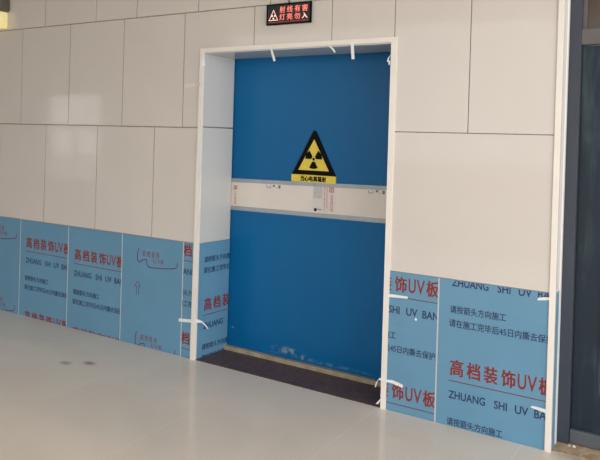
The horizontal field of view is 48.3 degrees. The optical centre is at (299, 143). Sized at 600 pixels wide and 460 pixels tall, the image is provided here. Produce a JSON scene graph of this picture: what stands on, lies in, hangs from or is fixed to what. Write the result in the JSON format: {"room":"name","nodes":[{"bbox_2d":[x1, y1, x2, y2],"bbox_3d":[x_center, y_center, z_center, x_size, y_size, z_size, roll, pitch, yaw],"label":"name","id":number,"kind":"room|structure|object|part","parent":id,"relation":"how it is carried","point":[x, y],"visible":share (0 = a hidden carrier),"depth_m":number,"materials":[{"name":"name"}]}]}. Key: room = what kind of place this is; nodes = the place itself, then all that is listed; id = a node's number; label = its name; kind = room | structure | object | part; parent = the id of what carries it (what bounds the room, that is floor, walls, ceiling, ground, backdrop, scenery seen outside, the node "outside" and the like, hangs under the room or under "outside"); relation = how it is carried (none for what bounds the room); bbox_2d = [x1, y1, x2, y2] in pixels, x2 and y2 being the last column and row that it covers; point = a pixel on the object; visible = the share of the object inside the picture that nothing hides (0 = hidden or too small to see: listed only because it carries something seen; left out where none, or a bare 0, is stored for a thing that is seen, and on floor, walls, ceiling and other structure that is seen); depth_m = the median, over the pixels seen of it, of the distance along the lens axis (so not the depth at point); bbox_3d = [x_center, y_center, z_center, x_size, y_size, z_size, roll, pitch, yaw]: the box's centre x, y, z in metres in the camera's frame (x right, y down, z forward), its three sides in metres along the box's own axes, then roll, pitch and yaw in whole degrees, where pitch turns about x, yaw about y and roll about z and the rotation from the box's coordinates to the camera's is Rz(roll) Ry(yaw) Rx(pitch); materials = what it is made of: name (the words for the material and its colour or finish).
{"room":"hospital corridor","nodes":[
{"label":"hospital corridor","id":0,"kind":"room"},
{"bbox_2d":[0,0,568,449],"bbox_3d":[-3.850,-0.220,6.747,12.342,3.200,0.321,2,0,32],"label":"wall","id":1,"kind":"structure","parent":0,"point":[99,120],"depth_m":4.45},
{"bbox_2d":[0,0,9,28],"bbox_3d":[-2.595,-1.141,5.734,0.210,0.310,0.099,2,0,32],"label":"wall lamp","id":2,"kind":"object","parent":1,"relation":"attached to","point":[4,4],"visible":1,"depth_m":5.69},
{"bbox_3d":[-2.595,-1.059,5.737,0.172,0.145,0.086,2,0,32],"label":"lamp shade","id":3,"kind":"part","parent":2,"relation":"part of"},
{"bbox_2d":[0,216,20,313],"bbox_3d":[-2.609,1.024,5.781,0.599,0.798,0.009,2,0,32],"label":"board","id":4,"kind":"object","parent":1,"relation":"attached to","point":[10,228],"visible":1,"depth_m":5.69,"materials":[{"name":"blue plastic"}]},
{"bbox_3d":[-2.595,-0.576,5.792,0.592,0.792,0.009,2,0,32],"label":"wall panel","id":5,"kind":"part","parent":1,"relation":"part of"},
{"bbox_3d":[-2.330,-1.368,5.636,0.592,0.792,0.009,2,0,32],"label":"wall panel","id":6,"kind":"part","parent":1,"relation":"part of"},
{"bbox_3d":[-2.338,0.233,5.624,0.592,0.792,0.010,2,0,32],"label":"wall panel","id":7,"kind":"part","parent":1,"relation":"part of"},
{"bbox_2d":[19,219,68,325],"bbox_3d":[-2.098,1.041,5.465,0.601,0.798,0.010,2,0,32],"label":"board","id":8,"kind":"object","parent":1,"relation":"attached to","point":[43,246],"visible":1,"depth_m":5.46,"materials":[{"name":"blue plastic"}]},
{"bbox_2d":[26,257,40,264],"bbox_3d":[-2.204,0.970,5.526,0.201,0.044,0.001,2,0,32],"label":"print","id":9,"kind":"object","parent":8,"relation":"attached to","point":[29,260],"depth_m":5.53,"materials":[{"name":"black"}]},
{"bbox_2d":[26,275,47,283],"bbox_3d":[-2.170,1.117,5.504,0.303,0.043,0.001,2,0,32],"label":"print","id":10,"kind":"object","parent":8,"relation":"attached to","point":[30,279],"depth_m":5.50,"materials":[{"name":"black"}]},
{"bbox_2d":[24,284,66,296],"bbox_3d":[-2.078,1.196,5.446,0.531,0.044,0.001,2,0,32],"label":"print","id":11,"kind":"object","parent":8,"relation":"attached to","point":[42,290],"depth_m":5.45,"materials":[{"name":"black"}]},
{"bbox_2d":[25,311,65,325],"bbox_3d":[-2.079,1.415,5.444,0.518,0.047,0.001,2,0,32],"label":"print","id":12,"kind":"object","parent":8,"relation":"attached to","point":[41,315],"depth_m":5.42,"materials":[{"name":"red"}]},
{"bbox_2d":[26,237,67,253],"bbox_3d":[-2.062,0.825,5.440,0.518,0.091,0.001,2,0,32],"label":"print","id":13,"kind":"object","parent":8,"relation":"attached to","point":[42,245],"depth_m":5.43,"materials":[{"name":"red"}]},
{"bbox_3d":[-2.085,-0.559,5.476,0.592,0.792,0.009,2,0,32],"label":"wall panel","id":14,"kind":"part","parent":1,"relation":"part of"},
{"bbox_3d":[-1.817,-1.351,5.319,0.597,0.792,0.009,2,0,32],"label":"wall panel","id":15,"kind":"part","parent":1,"relation":"part of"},
{"bbox_3d":[-1.824,0.250,5.306,0.602,0.792,0.009,2,0,32],"label":"wall panel","id":16,"kind":"part","parent":1,"relation":"part of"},
{"bbox_2d":[66,226,122,339],"bbox_3d":[-1.587,1.058,5.149,0.599,0.798,0.010,2,0,32],"label":"board","id":17,"kind":"object","parent":1,"relation":"attached to","point":[94,256],"visible":1,"depth_m":5.14,"materials":[{"name":"blue plastic"}]},
{"bbox_2d":[74,270,90,278],"bbox_3d":[-1.695,1.017,5.211,0.201,0.044,0.001,2,0,32],"label":"print","id":18,"kind":"object","parent":17,"relation":"attached to","point":[78,274],"depth_m":5.21,"materials":[{"name":"black"}]},
{"bbox_2d":[73,289,97,298],"bbox_3d":[-1.661,1.165,5.188,0.303,0.043,0.001,2,0,32],"label":"print","id":19,"kind":"object","parent":17,"relation":"attached to","point":[77,293],"depth_m":5.19,"materials":[{"name":"black"}]},
{"bbox_2d":[72,299,119,313],"bbox_3d":[-1.569,1.243,5.130,0.531,0.044,0.001,2,0,32],"label":"print","id":20,"kind":"object","parent":17,"relation":"attached to","point":[97,306],"depth_m":5.12,"materials":[{"name":"black"}]},
{"bbox_2d":[73,327,118,339],"bbox_3d":[-1.570,1.448,5.128,0.518,0.017,0.001,2,0,32],"label":"print","id":21,"kind":"object","parent":17,"relation":"attached to","point":[93,330],"depth_m":5.10,"materials":[{"name":"red"}]},
{"bbox_2d":[75,249,120,266],"bbox_3d":[-1.553,0.873,5.124,0.518,0.091,0.001,2,0,32],"label":"print","id":22,"kind":"object","parent":17,"relation":"attached to","point":[88,257],"depth_m":5.12,"materials":[{"name":"red"}]},
{"bbox_3d":[-1.575,-0.542,5.160,0.592,0.792,0.009,2,0,32],"label":"wall panel","id":23,"kind":"part","parent":1,"relation":"part of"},
{"bbox_3d":[-1.375,-1.336,5.045,0.429,0.792,0.009,2,0,32],"label":"wall panel","id":24,"kind":"part","parent":1,"relation":"part of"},
{"bbox_3d":[-1.312,0.267,4.989,0.587,0.792,0.009,2,0,32],"label":"wall panel","id":25,"kind":"part","parent":1,"relation":"part of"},
{"bbox_2d":[120,234,183,355],"bbox_3d":[-1.077,1.075,4.833,0.599,0.798,0.009,2,0,32],"label":"board","id":26,"kind":"object","parent":1,"relation":"attached to","point":[152,268],"visible":1,"depth_m":4.82,"materials":[{"name":"blue plastic"}]},
{"bbox_2d":[140,335,159,349],"bbox_3d":[-1.077,1.428,4.824,0.208,0.080,0.001,2,0,32],"label":"print","id":27,"kind":"object","parent":26,"relation":"attached to","point":[149,341],"depth_m":4.82,"materials":[{"name":"red"}]},
{"bbox_2d":[143,251,162,263],"bbox_3d":[-1.059,0.816,4.820,0.208,0.080,0.001,2,0,32],"label":"print","id":28,"kind":"object","parent":26,"relation":"attached to","point":[149,257],"depth_m":4.82,"materials":[{"name":"red"}]},
{"bbox_3d":[-1.066,-0.525,4.845,0.590,0.792,0.009,2,0,32],"label":"wall panel","id":29,"kind":"part","parent":1,"relation":"part of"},
{"bbox_3d":[-0.938,-1.321,4.775,0.582,0.792,0.009,2,0,32],"label":"wall panel","id":30,"kind":"part","parent":1,"relation":"part of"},
{"bbox_3d":[-0.887,0.282,4.725,0.397,0.792,0.010,2,0,32],"label":"wall panel","id":31,"kind":"part","parent":1,"relation":"part of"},
{"bbox_2d":[181,242,193,358],"bbox_3d":[-0.782,1.085,4.650,0.094,0.798,0.010,2,0,32],"label":"board","id":32,"kind":"object","parent":1,"relation":"attached to","point":[188,247],"visible":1,"depth_m":4.65,"materials":[{"name":"blue plastic"}]},
{"bbox_2d":[181,331,188,344],"bbox_3d":[-0.797,1.350,4.652,0.074,0.091,0.001,2,0,32],"label":"print","id":33,"kind":"object","parent":32,"relation":"attached to","point":[184,334],"depth_m":4.65,"materials":[{"name":"red"}]},
{"bbox_2d":[184,243,191,256],"bbox_3d":[-0.780,0.739,4.647,0.074,0.091,0.001,2,0,32],"label":"print","id":34,"kind":"object","parent":32,"relation":"attached to","point":[187,246],"depth_m":4.65,"materials":[{"name":"red"}]},
{"bbox_2d":[183,268,192,274],"bbox_3d":[-0.777,0.887,4.644,0.090,0.043,0.001,2,0,32],"label":"print","id":35,"kind":"object","parent":32,"relation":"attached to","point":[186,271],"depth_m":4.64,"materials":[{"name":"black"}]},
{"bbox_2d":[184,82,199,87],"bbox_3d":[-0.746,-0.407,4.638,0.148,0.037,0.006,2,0,34],"label":"tape strip","id":36,"kind":"object","parent":1,"relation":"attached to","point":[191,84],"visible":1,"depth_m":4.64,"materials":[{"name":"white plastic"}]},
{"bbox_2d":[179,318,207,328],"bbox_3d":[-0.744,1.236,4.622,0.242,0.063,0.030,2,0,23],"label":"tape strip","id":37,"kind":"object","parent":1,"relation":"attached to","point":[180,319],"visible":1,"depth_m":4.61,"materials":[{"name":"white plastic"}]},
{"bbox_2d":[196,239,229,358],"bbox_3d":[-0.619,1.090,4.738,0.011,0.798,0.320,2,1,37],"label":"board","id":38,"kind":"object","parent":1,"relation":"attached to","point":[213,283],"visible":1,"depth_m":4.74,"materials":[{"name":"blue plastic"}]},
{"bbox_2d":[203,318,222,328],"bbox_3d":[-0.616,1.272,4.742,0.001,0.043,0.202,2,1,36],"label":"print","id":39,"kind":"object","parent":38,"relation":"attached to","point":[212,323],"depth_m":4.74,"materials":[{"name":"black"}]},
{"bbox_2d":[202,337,226,349],"bbox_3d":[-0.607,1.419,4.762,0.001,0.043,0.259,2,1,36],"label":"print","id":40,"kind":"object","parent":38,"relation":"attached to","point":[213,343],"depth_m":4.76,"materials":[{"name":"black"}]},
{"bbox_2d":[204,293,227,310],"bbox_3d":[-0.595,1.123,4.763,0.001,0.091,0.249,2,1,36],"label":"print","id":41,"kind":"object","parent":38,"relation":"on","point":[212,301],"depth_m":4.76,"materials":[{"name":"red"}]},
{"bbox_2d":[204,263,228,272],"bbox_3d":[-0.592,0.882,4.756,0.001,0.044,0.262,2,1,36],"label":"print","id":42,"kind":"object","parent":38,"relation":"attached to","point":[208,267],"depth_m":4.75,"materials":[{"name":"black"}]},
{"bbox_2d":[205,253,229,261],"bbox_3d":[-0.589,0.807,4.757,0.001,0.043,0.259,2,1,36],"label":"print","id":43,"kind":"object","parent":38,"relation":"attached to","point":[209,257],"depth_m":4.76,"materials":[{"name":"black"}]},
{"bbox_3d":[-0.599,0.288,4.733,0.040,0.800,0.315,2,0,32],"label":"reveal panel","id":44,"kind":"part","parent":1,"relation":"part of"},
{"bbox_3d":[-0.558,-0.508,4.530,0.591,0.792,0.010,2,0,32],"label":"wall panel","id":45,"kind":"part","parent":1,"relation":"part of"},
{"bbox_3d":[-0.580,-0.369,4.729,0.040,0.498,0.315,2,0,32],"label":"reveal panel","id":46,"kind":"part","parent":1,"relation":"part of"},
{"bbox_3d":[-0.431,-1.304,4.461,0.595,0.792,0.009,2,0,32],"label":"wall panel","id":47,"kind":"part","parent":1,"relation":"part of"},
{"bbox_2d":[270,47,274,60],"bbox_3d":[-0.173,-0.575,4.283,0.038,0.090,0.008,2,0,14],"label":"tape strip","id":48,"kind":"object","parent":1,"relation":"attached to","point":[272,53],"visible":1,"depth_m":4.28,"materials":[{"name":"white plastic"}]},
{"bbox_2d":[196,349,380,407],"bbox_3d":[-0.035,1.533,4.392,1.406,0.054,0.359,2,0,32],"label":"threshold","id":49,"kind":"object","parent":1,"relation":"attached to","point":[356,391],"depth_m":4.33,"materials":[{"name":"brown stone"}]},
{"bbox_2d":[266,0,311,25],"bbox_3d":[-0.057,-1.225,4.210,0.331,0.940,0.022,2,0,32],"label":"led sign","id":50,"kind":"object","parent":1,"relation":"attached to","point":[296,12],"visible":1,"depth_m":4.20,"materials":[{"name":"black paint"}]},
{"bbox_3d":[0.080,-1.287,4.144,0.595,0.795,0.010,2,0,32],"label":"wall panel","id":51,"kind":"part","parent":1,"relation":"part of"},
{"bbox_3d":[-0.049,-0.758,4.218,0.574,0.260,0.009,2,0,32],"label":"wall panel","id":52,"kind":"part","parent":1,"relation":"part of","materials":[{"name":"white laminate"}]},
{"bbox_2d":[190,37,397,409],"bbox_3d":[-0.093,0.436,4.241,1.477,2.145,0.038,2,0,32],"label":"trim","id":53,"kind":"structure","parent":1,"relation":"attached to","point":[393,67],"depth_m":4.00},
{"bbox_3d":[0.017,-0.606,4.362,1.428,0.017,0.315,2,0,32],"label":"soffit panel","id":54,"kind":"part","parent":1,"relation":"part of","materials":[{"name":"white laminate"}]},
{"bbox_2d":[224,52,390,386],"bbox_3d":[0.078,0.385,4.517,1.800,2.246,0.088,2,0,32],"label":"door","id":55,"kind":"structure","parent":1,"relation":"in","point":[306,290],"depth_m":4.52,"materials":[{"name":"blue paint"}]},
{"bbox_3d":[0.075,0.476,4.508,1.430,0.041,0.008,2,0,32],"label":"steel rail","id":56,"kind":"part","parent":55,"relation":"part of","materials":[{"name":"silver metal"}]},
{"bbox_3d":[0.081,0.272,4.506,1.430,0.048,0.008,2,0,32],"label":"steel rail","id":57,"kind":"part","parent":55,"relation":"part of","materials":[{"name":"silver metal"}]},
{"bbox_2d":[291,131,335,183],"bbox_3d":[0.094,0.085,4.497,0.346,0.349,0.010,2,0,32],"label":"warning sign","id":58,"kind":"object","parent":55,"relation":"attached to","point":[314,165],"visible":1,"depth_m":4.49,"materials":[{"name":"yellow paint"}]},
{"bbox_3d":[0.090,0.234,4.499,0.346,0.049,0.008,2,0,32],"label":"text plate","id":59,"kind":"part","parent":58,"relation":"part of","materials":[{"name":"yellow plastic"}]},
{"bbox_2d":[312,186,335,213],"bbox_3d":[0.160,0.362,4.455,0.173,0.188,0.002,2,0,32],"label":"label sticker","id":60,"kind":"object","parent":55,"relation":"attached to","point":[323,197],"visible":1,"depth_m":4.45,"materials":[{"name":"paper"}]},
{"bbox_2d":[313,187,321,197],"bbox_3d":[0.120,0.317,4.479,0.067,0.091,0.001,2,0,32],"label":"print","id":61,"kind":"object","parent":60,"relation":"attached to","point":[317,191],"depth_m":4.48},
{"bbox_2d":[324,187,333,211],"bbox_3d":[0.191,0.362,4.435,0.071,0.169,0.001,2,0,32],"label":"print","id":62,"kind":"object","parent":60,"relation":"attached to","point":[328,191],"depth_m":4.43},
{"bbox_2d":[351,42,354,58],"bbox_3d":[0.313,-0.556,3.980,0.026,0.101,0.007,2,0,32],"label":"tape strip","id":63,"kind":"object","parent":1,"relation":"attached to","point":[352,43],"visible":1,"depth_m":3.98,"materials":[{"name":"white plastic"}]},
{"bbox_3d":[0.373,-0.744,3.957,0.411,0.260,0.009,2,0,32],"label":"wall panel","id":64,"kind":"part","parent":1,"relation":"part of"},
{"bbox_2d":[375,378,402,387],"bbox_3d":[0.506,1.385,3.840,0.177,0.068,0.012,2,0,34],"label":"tape strip","id":65,"kind":"object","parent":1,"relation":"attached to","point":[381,379],"visible":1,"depth_m":3.83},
{"bbox_2d":[387,294,407,298],"bbox_3d":[0.556,0.872,3.816,0.124,0.020,0.005,2,0,29],"label":"tape strip","id":66,"kind":"object","parent":1,"relation":"attached to","point":[388,295],"visible":1,"depth_m":3.82,"materials":[{"name":"white plastic"}]},
{"bbox_2d":[386,271,438,421],"bbox_3d":[0.632,1.133,3.775,0.297,0.798,0.010,2,0,32],"label":"board","id":67,"kind":"object","parent":1,"relation":"attached to","point":[413,321],"visible":1,"depth_m":3.77,"materials":[{"name":"blue plastic"}]},
{"bbox_2d":[389,305,399,313],"bbox_3d":[0.539,0.948,3.829,0.068,0.044,0.001,2,0,32],"label":"print","id":68,"kind":"object","parent":67,"relation":"attached to","point":[393,309],"depth_m":3.83,"materials":[{"name":"black"}]},
{"bbox_2d":[386,384,434,407],"bbox_3d":[0.620,1.414,3.774,0.293,0.091,0.001,2,0,32],"label":"print","id":69,"kind":"object","parent":67,"relation":"attached to","point":[411,395],"depth_m":3.77,"materials":[{"name":"red"}]},
{"bbox_2d":[406,308,416,316],"bbox_3d":[0.631,0.951,3.772,0.068,0.044,0.001,2,0,32],"label":"print","id":70,"kind":"object","parent":67,"relation":"attached to","point":[410,312],"depth_m":3.77,"materials":[{"name":"black"}]},
{"bbox_2d":[388,344,435,360],"bbox_3d":[0.627,1.173,3.772,0.293,0.043,0.001,2,0,32],"label":"print","id":71,"kind":"object","parent":67,"relation":"attached to","point":[406,351],"depth_m":3.77,"materials":[{"name":"black"}]},
{"bbox_2d":[389,276,437,297],"bbox_3d":[0.638,0.802,3.769,0.293,0.091,0.001,2,0,32],"label":"print","id":72,"kind":"object","parent":67,"relation":"attached to","point":[409,286],"depth_m":3.76,"materials":[{"name":"red"}]},
{"bbox_2d":[422,311,436,319],"bbox_3d":[0.721,0.954,3.716,0.087,0.044,0.001,2,0,32],"label":"print","id":73,"kind":"object","parent":67,"relation":"attached to","point":[426,315],"depth_m":3.72,"materials":[{"name":"black"}]},
{"bbox_3d":[0.732,-0.464,3.732,0.440,0.795,0.010,2,0,32],"label":"wall panel","id":74,"kind":"part","parent":1,"relation":"part of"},
{"bbox_3d":[0.904,0.342,3.617,0.878,0.795,0.009,2,0,32],"label":"wall panel","id":75,"kind":"part","parent":1,"relation":"part of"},
{"bbox_2d":[435,278,548,449],"bbox_3d":[1.007,1.146,3.542,0.584,0.798,0.010,2,0,32],"label":"board","id":76,"kind":"object","parent":1,"relation":"attached to","point":[492,340],"visible":1,"depth_m":3.53,"materials":[{"name":"blue plastic"}]},
{"bbox_2d":[448,390,484,405],"bbox_3d":[0.897,1.368,3.603,0.201,0.044,0.001,2,0,32],"label":"print","id":77,"kind":"object","parent":76,"relation":"attached to","point":[461,397],"depth_m":3.60,"materials":[{"name":"black"}]},
{"bbox_2d":[452,281,488,290],"bbox_3d":[0.915,0.762,3.599,0.201,0.032,0.001,2,0,32],"label":"print","id":78,"kind":"object","parent":76,"relation":"attached to","point":[456,285],"depth_m":3.60,"materials":[{"name":"black"}]},
{"bbox_2d":[447,417,501,437],"bbox_3d":[0.931,1.516,3.580,0.303,0.043,0.001,2,0,32],"label":"print","id":79,"kind":"object","parent":76,"relation":"attached to","point":[473,425],"depth_m":3.57,"materials":[{"name":"black"}]},
{"bbox_2d":[450,306,505,320],"bbox_3d":[0.949,0.904,3.576,0.303,0.043,0.001,2,0,32],"label":"print","id":80,"kind":"object","parent":76,"relation":"attached to","point":[474,313],"depth_m":3.57,"materials":[{"name":"black"}]},
{"bbox_2d":[449,319,547,343],"bbox_3d":[1.036,0.983,3.521,0.520,0.044,0.001,2,0,32],"label":"print","id":81,"kind":"object","parent":76,"relation":"attached to","point":[501,331],"depth_m":3.51,"materials":[{"name":"black"}]},
{"bbox_2d":[450,360,546,394],"bbox_3d":[1.035,1.224,3.519,0.507,0.091,0.001,2,0,32],"label":"print","id":82,"kind":"object","parent":76,"relation":"attached to","point":[510,379],"depth_m":3.51,"materials":[{"name":"red"}]},
{"bbox_2d":[494,401,506,410],"bbox_3d":[1.051,1.373,3.507,0.068,0.044,0.001,2,0,32],"label":"print","id":83,"kind":"object","parent":76,"relation":"attached to","point":[498,405],"depth_m":3.51,"materials":[{"name":"black"}]},
{"bbox_2d":[498,287,510,293],"bbox_3d":[1.069,0.767,3.503,0.068,0.032,0.001,2,0,32],"label":"print","id":84,"kind":"object","parent":76,"relation":"attached to","point":[501,290],"depth_m":3.50,"materials":[{"name":"black"}]},
{"bbox_2d":[515,405,527,415],"bbox_3d":[1.143,1.377,3.451,0.068,0.044,0.001,2,0,32],"label":"print","id":85,"kind":"object","parent":76,"relation":"attached to","point":[520,410],"depth_m":3.45,"materials":[{"name":"black"}]},
{"bbox_2d":[519,289,530,296],"bbox_3d":[1.159,0.770,3.447,0.064,0.032,0.001,2,0,32],"label":"print","id":86,"kind":"object","parent":76,"relation":"attached to","point":[522,292],"depth_m":3.45,"materials":[{"name":"black"}]},
{"bbox_2d":[534,410,544,418],"bbox_3d":[1.221,1.379,3.402,0.058,0.044,0.001,2,0,32],"label":"print","id":87,"kind":"object","parent":76,"relation":"attached to","point":[538,414],"depth_m":3.41,"materials":[{"name":"blue"}]},
{"bbox_2d":[538,292,548,297],"bbox_3d":[1.239,0.773,3.398,0.058,0.032,0.001,2,0,32],"label":"print","id":88,"kind":"object","parent":76,"relation":"attached to","point":[540,294],"depth_m":3.40,"materials":[{"name":"blue"}]},
{"bbox_3d":[1.111,-0.451,3.497,0.444,0.795,0.009,2,0,32],"label":"wall panel","id":89,"kind":"part","parent":1,"relation":"part of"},
{"bbox_2d":[531,406,548,413],"bbox_3d":[1.219,1.350,3.399,0.094,0.020,0.004,2,0,35],"label":"tape strip","id":90,"kind":"object","parent":1,"relation":"attached to","point":[533,407],"visible":1,"depth_m":3.39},
{"bbox_2d":[538,297,552,299],"bbox_3d":[1.243,0.786,3.391,0.076,0.026,0.004,2,1,36],"label":"tape strip","id":91,"kind":"object","parent":1,"relation":"attached to","point":[541,298],"visible":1,"depth_m":3.39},
{"bbox_2d":[544,0,565,452],"bbox_3d":[1.301,-0.045,3.373,0.031,3.200,0.019,2,0,32],"label":"trim","id":92,"kind":"structure","parent":1,"relation":"attached to","point":[562,3],"depth_m":3.37,"materials":[{"name":"white metal"}]},
{"bbox_3d":[1.304,1.155,3.433,0.014,0.800,0.124,2,0,32],"label":"panel","id":93,"kind":"part","parent":1,"relation":"part of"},
{"bbox_2d":[555,0,570,443],"bbox_3d":[1.373,-0.043,3.468,0.010,3.200,0.031,2,0,32],"label":"trim","id":94,"kind":"structure","parent":1,"relation":"attached to","point":[569,0],"depth_m":3.46,"materials":[{"name":"silver metal"}]},
{"bbox_3d":[1.351,-0.444,3.421,0.014,2.400,0.124,2,0,32],"label":"panel","id":95,"kind":"part","parent":1,"relation":"part of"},
{"bbox_2d":[0,310,585,459],"bbox_3d":[-3.323,1.464,4.215,16.000,0.100,7.400,2,0,32],"label":"floor","id":96,"kind":"structure","parent":0,"point":[67,393],"depth_m":3.69,"materials":[{"name":"tile"}]},
{"bbox_2d":[552,441,599,459],"bbox_3d":[1.893,1.598,3.174,1.272,0.053,0.280,2,0,32],"label":"floor","id":97,"kind":"structure","parent":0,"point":[583,452],"depth_m":3.39,"materials":[{"name":"stone"}]},
{"bbox_3d":[2.945,0.009,2.545,3.672,3.200,0.312,2,0,32],"label":"wall","id":98,"kind":"structure","parent":0,"visible":0},
{"bbox_2d":[557,0,599,449],"bbox_3d":[1.948,0.214,3.202,1.287,2.717,0.120,2,0,32],"label":"door","id":99,"kind":"structure","parent":98,"relation":"in","point":[578,413],"depth_m":3.46,"materials":[{"name":"metal"}]},
{"bbox_3d":[1.890,1.532,3.180,1.141,0.070,0.023,2,0,32],"label":"rail","id":100,"kind":"part","parent":99,"relation":"part of","materials":[{"name":"metal"}]},
{"bbox_3d":[1.983,-0.825,3.186,1.130,0.498,0.010,2,0,32],"label":"transom glass","id":101,"kind":"part","parent":99,"relation":"part of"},
{"bbox_3d":[1.924,0.465,3.181,0.890,1.680,0.008,2,0,32],"label":"panel moulding","id":102,"kind":"part","parent":99,"relation":"part of","materials":[{"name":"black paint"}]}
]}

